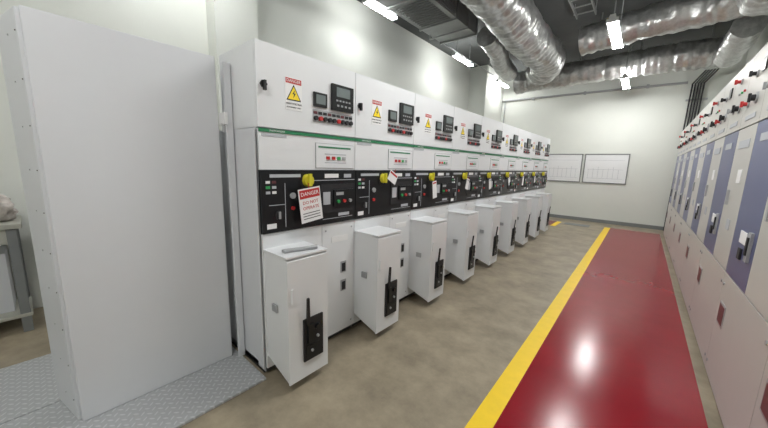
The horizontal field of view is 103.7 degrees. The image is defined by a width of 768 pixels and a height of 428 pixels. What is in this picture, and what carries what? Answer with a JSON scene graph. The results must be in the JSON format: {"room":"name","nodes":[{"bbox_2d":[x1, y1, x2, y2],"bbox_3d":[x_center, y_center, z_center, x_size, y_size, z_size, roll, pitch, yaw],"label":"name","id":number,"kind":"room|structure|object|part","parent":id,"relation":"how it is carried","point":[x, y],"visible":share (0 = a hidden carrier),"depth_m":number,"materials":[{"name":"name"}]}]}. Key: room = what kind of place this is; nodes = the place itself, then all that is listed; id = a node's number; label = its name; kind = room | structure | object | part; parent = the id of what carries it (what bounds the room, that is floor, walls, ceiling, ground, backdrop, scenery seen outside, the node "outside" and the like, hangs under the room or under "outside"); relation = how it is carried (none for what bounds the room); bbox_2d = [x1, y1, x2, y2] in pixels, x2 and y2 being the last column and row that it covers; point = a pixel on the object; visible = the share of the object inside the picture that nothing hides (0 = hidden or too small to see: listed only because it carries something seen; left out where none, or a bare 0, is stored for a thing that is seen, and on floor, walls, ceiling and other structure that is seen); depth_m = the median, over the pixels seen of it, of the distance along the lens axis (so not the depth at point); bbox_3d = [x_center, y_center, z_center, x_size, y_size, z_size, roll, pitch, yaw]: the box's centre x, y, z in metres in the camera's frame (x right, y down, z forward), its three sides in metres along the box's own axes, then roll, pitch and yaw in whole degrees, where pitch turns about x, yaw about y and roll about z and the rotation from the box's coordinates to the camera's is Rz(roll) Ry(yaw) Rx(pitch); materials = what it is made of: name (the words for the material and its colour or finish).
{"room":"electrical room","nodes":[
{"label":"electrical room","id":0,"kind":"room"},
{"bbox_2d":[206,0,257,130],"bbox_3d":[-2.046,-1.513,4.203,0.250,4.600,0.560,9,12,40],"label":"wall column","id":1,"kind":"structure","parent":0,"point":[230,23],"depth_m":3.90,"materials":[{"name":"paint"}]},
{"bbox_2d":[0,0,470,308],"bbox_3d":[-0.954,-1.750,5.812,0.200,4.600,14.290,9,12,40],"label":"wall","id":2,"kind":"structure","parent":0,"point":[349,35],"depth_m":4.78,"materials":[{"name":"paint"}]},
{"bbox_2d":[0,217,723,427],"bbox_3d":[1.338,1.006,4.228,6.400,0.205,14.290,9,12,40],"label":"floor","id":3,"kind":"structure","parent":0,"point":[434,366],"depth_m":2.50,"materials":[{"name":"paint"}]},
{"bbox_2d":[0,215,33,331],"bbox_3d":[-3.786,0.606,2.234,0.550,0.970,1.520,9,12,40],"label":"bench","id":4,"kind":"object","parent":3,"relation":"on","point":[11,307],"visible":0.98,"depth_m":2.62,"materials":[{"name":"metal"}]},
{"bbox_2d":[0,195,18,221],"bbox_3d":[-3.405,-0.069,2.556,0.367,0.276,0.370,2,9,0],"label":"plastic bag","id":5,"kind":"object","parent":4,"relation":"on","point":[8,212],"visible":1,"depth_m":2.60,"materials":[{"name":"white plastic"}]},
{"bbox_2d":[0,354,60,424],"bbox_3d":[-2.394,1.155,2.065,0.720,0.018,2.155,9,12,40],"label":"plate","id":6,"kind":"object","parent":3,"relation":"on","point":[29,386],"visible":0.16,"depth_m":2.00,"materials":[{"name":"metal"}]},
{"bbox_2d":[0,347,265,427],"bbox_3d":[-1.828,1.249,1.590,0.750,0.018,2.155,9,12,40],"label":"plate","id":7,"kind":"object","parent":3,"relation":"on","point":[175,404],"visible":0.59,"depth_m":1.90,"materials":[{"name":"metal"}]},
{"bbox_2d":[0,5,231,420],"bbox_3d":[-1.611,0.057,1.981,0.360,2.217,0.929,9,12,40],"label":"tall cabinet","id":8,"kind":"object","parent":7,"relation":"on","point":[116,133],"visible":1,"depth_m":1.77,"materials":[{"name":"grey metal"}]},
{"bbox_2d":[219,61,264,368],"bbox_3d":[-1.011,0.065,2.134,0.400,2.180,0.061,9,12,40],"label":"metal panel","id":9,"kind":"object","parent":8,"relation":"attached to","point":[226,117],"visible":1,"depth_m":2.13,"materials":[{"name":"grey metal"}]},
{"bbox_2d":[219,38,354,385],"bbox_3d":[-0.799,-0.032,2.551,1.326,2.285,0.857,9,12,40],"label":"tall cabinet","id":10,"kind":"object","parent":3,"relation":"on","point":[300,108],"depth_m":2.13,"materials":[{"name":"grey metal"}]},
{"bbox_3d":[-0.568,0.234,2.035,0.235,0.030,0.041,-4,11,-32],"label":"operating handle","id":11,"kind":"part","parent":10,"relation":"part of","materials":[{"name":"silver metal"}]},
{"bbox_2d":[298,183,322,223],"bbox_3d":[-0.537,-0.081,2.217,0.008,0.294,0.219,10,12,40],"label":"tag","id":12,"kind":"object","parent":10,"relation":"attached to","point":[310,204],"visible":1,"depth_m":2.21,"materials":[{"name":"white paper"}]},
{"bbox_2d":[351,73,414,333],"bbox_3d":[-0.242,-0.123,3.198,1.326,2.285,0.857,9,12,40],"label":"tall cabinet","id":13,"kind":"object","parent":3,"relation":"on","point":[384,112],"visible":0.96,"depth_m":2.76,"materials":[{"name":"grey metal"}]},
{"bbox_2d":[387,169,397,184],"bbox_3d":[0.086,-0.354,2.908,0.006,0.151,0.162,9,12,40],"label":"paper tag","id":14,"kind":"object","parent":13,"relation":"attached to","point":[393,176],"visible":1,"depth_m":2.91,"materials":[{"name":"white paper"}]},
{"bbox_2d":[405,93,453,301],"bbox_3d":[0.315,-0.215,3.844,1.326,2.285,0.857,9,12,40],"label":"tall cabinet","id":15,"kind":"object","parent":3,"relation":"on","point":[433,119],"visible":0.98,"depth_m":3.39,"materials":[{"name":"grey metal"}]},
{"bbox_2d":[432,178,436,198],"bbox_3d":[0.593,-0.300,3.524,0.006,0.239,0.114,9,12,40],"label":"paper tag","id":16,"kind":"object","parent":15,"relation":"attached to","point":[434,183],"visible":1,"depth_m":3.52,"materials":[{"name":"white paper"}]},
{"bbox_2d":[444,107,481,280],"bbox_3d":[0.872,-0.307,4.490,1.326,2.285,0.857,9,12,40],"label":"tall cabinet","id":17,"kind":"object","parent":3,"relation":"on","point":[462,222],"visible":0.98,"depth_m":4.03,"materials":[{"name":"grey metal"}]},
{"bbox_2d":[465,177,469,189],"bbox_3d":[1.152,-0.425,4.167,0.006,0.189,0.121,9,12,40],"label":"paper tag","id":18,"kind":"object","parent":17,"relation":"attached to","point":[468,179],"visible":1,"depth_m":4.16,"materials":[{"name":"white paper"}]},
{"bbox_2d":[475,116,502,264],"bbox_3d":[1.429,-0.399,5.136,1.326,2.285,0.857,9,12,40],"label":"tall cabinet","id":19,"kind":"object","parent":3,"relation":"on","point":[489,213],"visible":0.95,"depth_m":4.67,"materials":[{"name":"grey metal"}]},
{"bbox_2d":[496,123,518,253],"bbox_3d":[1.986,-0.491,5.782,1.326,2.285,0.857,9,12,40],"label":"tall cabinet","id":20,"kind":"object","parent":3,"relation":"on","point":[509,209],"visible":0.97,"depth_m":5.31,"materials":[{"name":"grey metal"}]},
{"bbox_2d":[512,129,531,244],"bbox_3d":[2.543,-0.583,6.429,1.326,2.285,0.857,9,12,40],"label":"tall cabinet","id":21,"kind":"object","parent":3,"relation":"on","point":[524,140],"visible":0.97,"depth_m":5.95,"materials":[{"name":"grey metal"}]},
{"bbox_2d":[525,133,542,236],"bbox_3d":[3.099,-0.675,7.075,1.326,2.285,0.857,9,12,40],"label":"tall cabinet","id":22,"kind":"object","parent":3,"relation":"on","point":[534,155],"visible":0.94,"depth_m":6.60,"materials":[{"name":"grey metal"}]},
{"bbox_2d":[536,136,551,231],"bbox_3d":[3.656,-0.767,7.721,1.326,2.285,0.857,9,12,40],"label":"tall cabinet","id":23,"kind":"object","parent":3,"relation":"on","point":[545,148],"visible":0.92,"depth_m":7.25,"materials":[{"name":"grey metal"}]},
{"bbox_2d":[564,222,589,226],"bbox_3d":[5.450,0.304,8.524,0.600,0.006,0.350,9,12,40],"label":"floor drain grating","id":24,"kind":"object","parent":3,"relation":"on","point":[566,223],"visible":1,"depth_m":8.52,"materials":[{"name":"grey metal"}]},
{"bbox_2d":[663,127,686,239],"bbox_3d":[6.739,-0.567,6.459,0.868,2.470,1.094,9,12,40],"label":"tall cabinet","id":25,"kind":"object","parent":3,"relation":"on","point":[683,134],"visible":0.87,"depth_m":6.65,"materials":[{"name":"grey metal"}]},
{"bbox_2d":[666,120,693,249],"bbox_3d":[6.025,-0.449,5.631,0.868,2.470,1.094,9,12,40],"label":"tall cabinet","id":26,"kind":"object","parent":3,"relation":"on","point":[685,144],"visible":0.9,"depth_m":5.82,"materials":[{"name":"grey metal"}]},
{"bbox_2d":[669,110,702,263],"bbox_3d":[5.311,-0.332,4.803,0.868,2.470,1.094,9,12,40],"label":"tall cabinet","id":27,"kind":"object","parent":3,"relation":"on","point":[697,121],"visible":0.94,"depth_m":4.98,"materials":[{"name":"grey metal"}]},
{"bbox_2d":[673,96,716,283],"bbox_3d":[4.598,-0.214,3.974,0.868,2.470,1.094,9,12,40],"label":"tall cabinet","id":28,"kind":"object","parent":3,"relation":"on","point":[706,118],"visible":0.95,"depth_m":4.14,"materials":[{"name":"grey metal"}]},
{"bbox_2d":[679,74,737,313],"bbox_3d":[3.884,-0.096,3.146,0.868,2.470,1.094,9,12,40],"label":"tall cabinet","id":29,"kind":"object","parent":3,"relation":"on","point":[718,126],"visible":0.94,"depth_m":3.30,"materials":[{"name":"grey metal"}]},
{"bbox_2d":[689,43,767,364],"bbox_3d":[3.170,0.022,2.317,0.868,2.470,1.094,9,12,40],"label":"tall cabinet","id":30,"kind":"object","parent":3,"relation":"on","point":[748,98],"visible":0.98,"depth_m":2.45,"materials":[{"name":"grey metal"}]},
{"bbox_2d":[705,82,767,427],"bbox_3d":[2.456,0.140,1.489,0.868,2.470,1.094,9,12,40],"label":"tall cabinet","id":31,"kind":"object","parent":3,"relation":"on","point":[737,355],"visible":0.99,"depth_m":1.80,"materials":[{"name":"grey metal"}]},
{"bbox_2d":[750,358,767,427],"bbox_3d":[1.742,0.258,0.660,0.868,2.470,1.094,9,12,40],"label":"tall cabinet","id":32,"kind":"object","parent":3,"relation":"on","point":[760,414],"visible":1,"depth_m":1.39,"materials":[{"name":"grey metal"}]},
{"bbox_2d":[468,65,504,121],"bbox_3d":[3.355,-2.367,10.242,0.550,4.600,1.490,9,12,40],"label":"wall column","id":33,"kind":"structure","parent":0,"point":[485,99],"depth_m":9.49,"materials":[{"name":"white paint"}]},
{"bbox_2d":[357,0,767,71],"bbox_3d":[1.467,-3.725,3.444,6.400,0.200,14.290,9,12,40],"label":"ceiling","id":34,"kind":"structure","parent":0,"point":[559,15],"depth_m":6.73,"materials":[{"name":"paint"}]},
{"bbox_2d":[362,0,397,20],"bbox_3d":[-0.049,-3.690,5.094,0.108,0.489,0.800,9,12,40],"label":"lamp","id":35,"kind":"object","parent":34,"relation":"hanging from","point":[393,16],"visible":0.99,"depth_m":5.11,"materials":[{"name":"white plastic"}]},
{"bbox_2d":[365,0,478,44],"bbox_3d":[0.609,-3.641,5.065,0.850,0.539,2.840,9,12,40],"label":"air duct","id":36,"kind":"object","parent":34,"relation":"hanging from","point":[446,21],"visible":0.99,"depth_m":5.36,"materials":[{"name":"metal"}]},
{"bbox_2d":[375,0,493,75],"bbox_3d":[-0.571,-3.680,4.536,0.028,0.353,11.880,9,12,40],"label":"conduit","id":37,"kind":"object","parent":34,"relation":"hanging from","point":[375,0],"visible":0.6,"depth_m":7.15,"materials":[{"name":"grey metal"}]},
{"bbox_2d":[451,40,473,66],"bbox_3d":[1.963,-4.022,7.429,0.108,0.489,1.000,9,12,40],"label":"lamp","id":38,"kind":"object","parent":34,"relation":"hanging from","point":[456,55],"visible":0.94,"depth_m":7.41,"materials":[{"name":"white plastic"}]},
{"bbox_2d":[477,26,517,81],"bbox_3d":[2.754,-3.810,7.102,0.478,0.757,2.558,7,11,31],"label":"air duct","id":39,"kind":"object","parent":34,"relation":"hanging from","point":[500,61],"visible":0.91,"depth_m":6.55,"materials":[{"name":"metal"}]},
{"bbox_2d":[495,76,508,87],"bbox_3d":[3.748,-4.316,9.500,0.108,0.489,0.900,9,12,40],"label":"lamp","id":40,"kind":"object","parent":34,"relation":"hanging from","point":[498,81],"visible":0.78,"depth_m":9.46,"materials":[{"name":"white"}]},
{"bbox_2d":[460,0,565,84],"bbox_3d":[2.174,-3.413,5.267,1.022,0.970,6.294,9,12,40],"label":"air duct","id":41,"kind":"object","parent":34,"relation":"hanging from","point":[519,25],"visible":1,"depth_m":5.22,"materials":[{"name":"metal"}]},
{"bbox_2d":[568,0,597,19],"bbox_3d":[2.477,-3.607,4.124,0.352,0.199,4.200,9,12,40],"label":"cable tray","id":42,"kind":"object","parent":34,"relation":"attached to","point":[573,8],"visible":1,"depth_m":5.44,"materials":[{"name":"metal"}]},
{"bbox_2d":[606,0,623,49],"bbox_3d":[3.588,-3.241,4.580,0.144,1.009,1.250,9,12,40],"label":"lamp","id":43,"kind":"object","parent":34,"relation":"hanging from","point":[612,22],"visible":1,"depth_m":4.55,"materials":[{"name":"white plastic"}]},
{"bbox_2d":[513,23,723,93],"bbox_3d":[5.545,-3.734,7.508,4.335,0.888,0.650,10,13,43],"label":"air duct","id":44,"kind":"object","parent":34,"relation":"hanging from","point":[684,55],"visible":0.78,"depth_m":6.98,"materials":[{"name":"metal"}]},
{"bbox_2d":[620,44,632,88],"bbox_3d":[5.779,-3.603,7.121,0.144,1.009,1.200,9,12,40],"label":"lamp","id":45,"kind":"object","parent":34,"relation":"hanging from","point":[624,78],"visible":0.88,"depth_m":6.98,"materials":[{"name":"white"}]},
{"bbox_2d":[578,0,743,55],"bbox_3d":[4.909,-3.468,5.320,0.594,0.732,2.461,-7,13,-42],"label":"air duct","id":46,"kind":"object","parent":34,"relation":"hanging from","point":[667,16],"visible":0.89,"depth_m":5.20,"materials":[{"name":"metal"}]},
{"bbox_2d":[713,15,767,67],"bbox_3d":[6.294,-3.277,5.329,0.425,1.038,1.175,9,12,37],"label":"air duct","id":47,"kind":"object","parent":34,"relation":"hanging from","point":[745,31],"visible":0.97,"depth_m":5.08,"materials":[{"name":"metal"}]},
{"bbox_2d":[736,0,767,16],"bbox_3d":[4.413,-3.048,3.140,0.596,0.876,2.734,9,12,40],"label":"air duct","id":48,"kind":"object","parent":34,"relation":"hanging from","point":[752,8],"visible":1,"depth_m":4.12,"materials":[{"name":"metal"}]},
{"bbox_2d":[501,51,747,226],"bbox_3d":[5.975,-2.113,9.142,6.000,4.600,0.200,9,12,40],"label":"wall","id":49,"kind":"structure","parent":0,"point":[644,124],"depth_m":8.46,"materials":[{"name":"white paint"}]},
{"bbox_2d":[547,154,583,181],"bbox_3d":[5.589,-1.444,9.419,0.990,0.850,0.025,9,12,40],"label":"board","id":50,"kind":"object","parent":49,"relation":"attached to","point":[561,167],"visible":0.87,"depth_m":9.38,"materials":[{"name":"white plastic"}]},
{"bbox_2d":[502,81,687,122],"bbox_3d":[5.776,-2.913,9.020,4.550,1.408,0.069,9,12,40],"label":"conduit pipe","id":51,"kind":"object","parent":49,"relation":"attached to","point":[686,82],"visible":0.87,"depth_m":8.69,"materials":[{"name":"grey metal"}]},
{"bbox_2d":[582,154,629,184],"bbox_3d":[6.403,-1.309,8.737,1.050,0.850,0.025,9,12,40],"label":"board","id":52,"kind":"object","parent":49,"relation":"attached to","point":[598,168],"visible":1,"depth_m":8.72,"materials":[{"name":"white plastic"}]},
{"bbox_2d":[550,214,662,229],"bbox_3d":[6.054,0.152,9.254,5.450,0.100,0.015,9,12,40],"label":"baseboard","id":53,"kind":"structure","parent":49,"relation":"attached to","point":[551,215],"depth_m":8.81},
{"bbox_2d":[663,68,718,230],"bbox_3d":[7.548,-1.446,7.476,0.444,3.914,0.409,9,12,40],"label":"cable bundle","id":54,"kind":"object","parent":49,"relation":"attached to","point":[706,72],"visible":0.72,"depth_m":7.38,"materials":[{"name":"grey metal"}]},
{"bbox_2d":[745,16,767,65],"bbox_3d":[3.759,-0.966,1.861,0.200,4.600,14.290,9,12,40],"label":"wall","id":55,"kind":"structure","parent":0,"point":[762,40],"depth_m":6.14,"materials":[{"name":"paint"}]}
]}

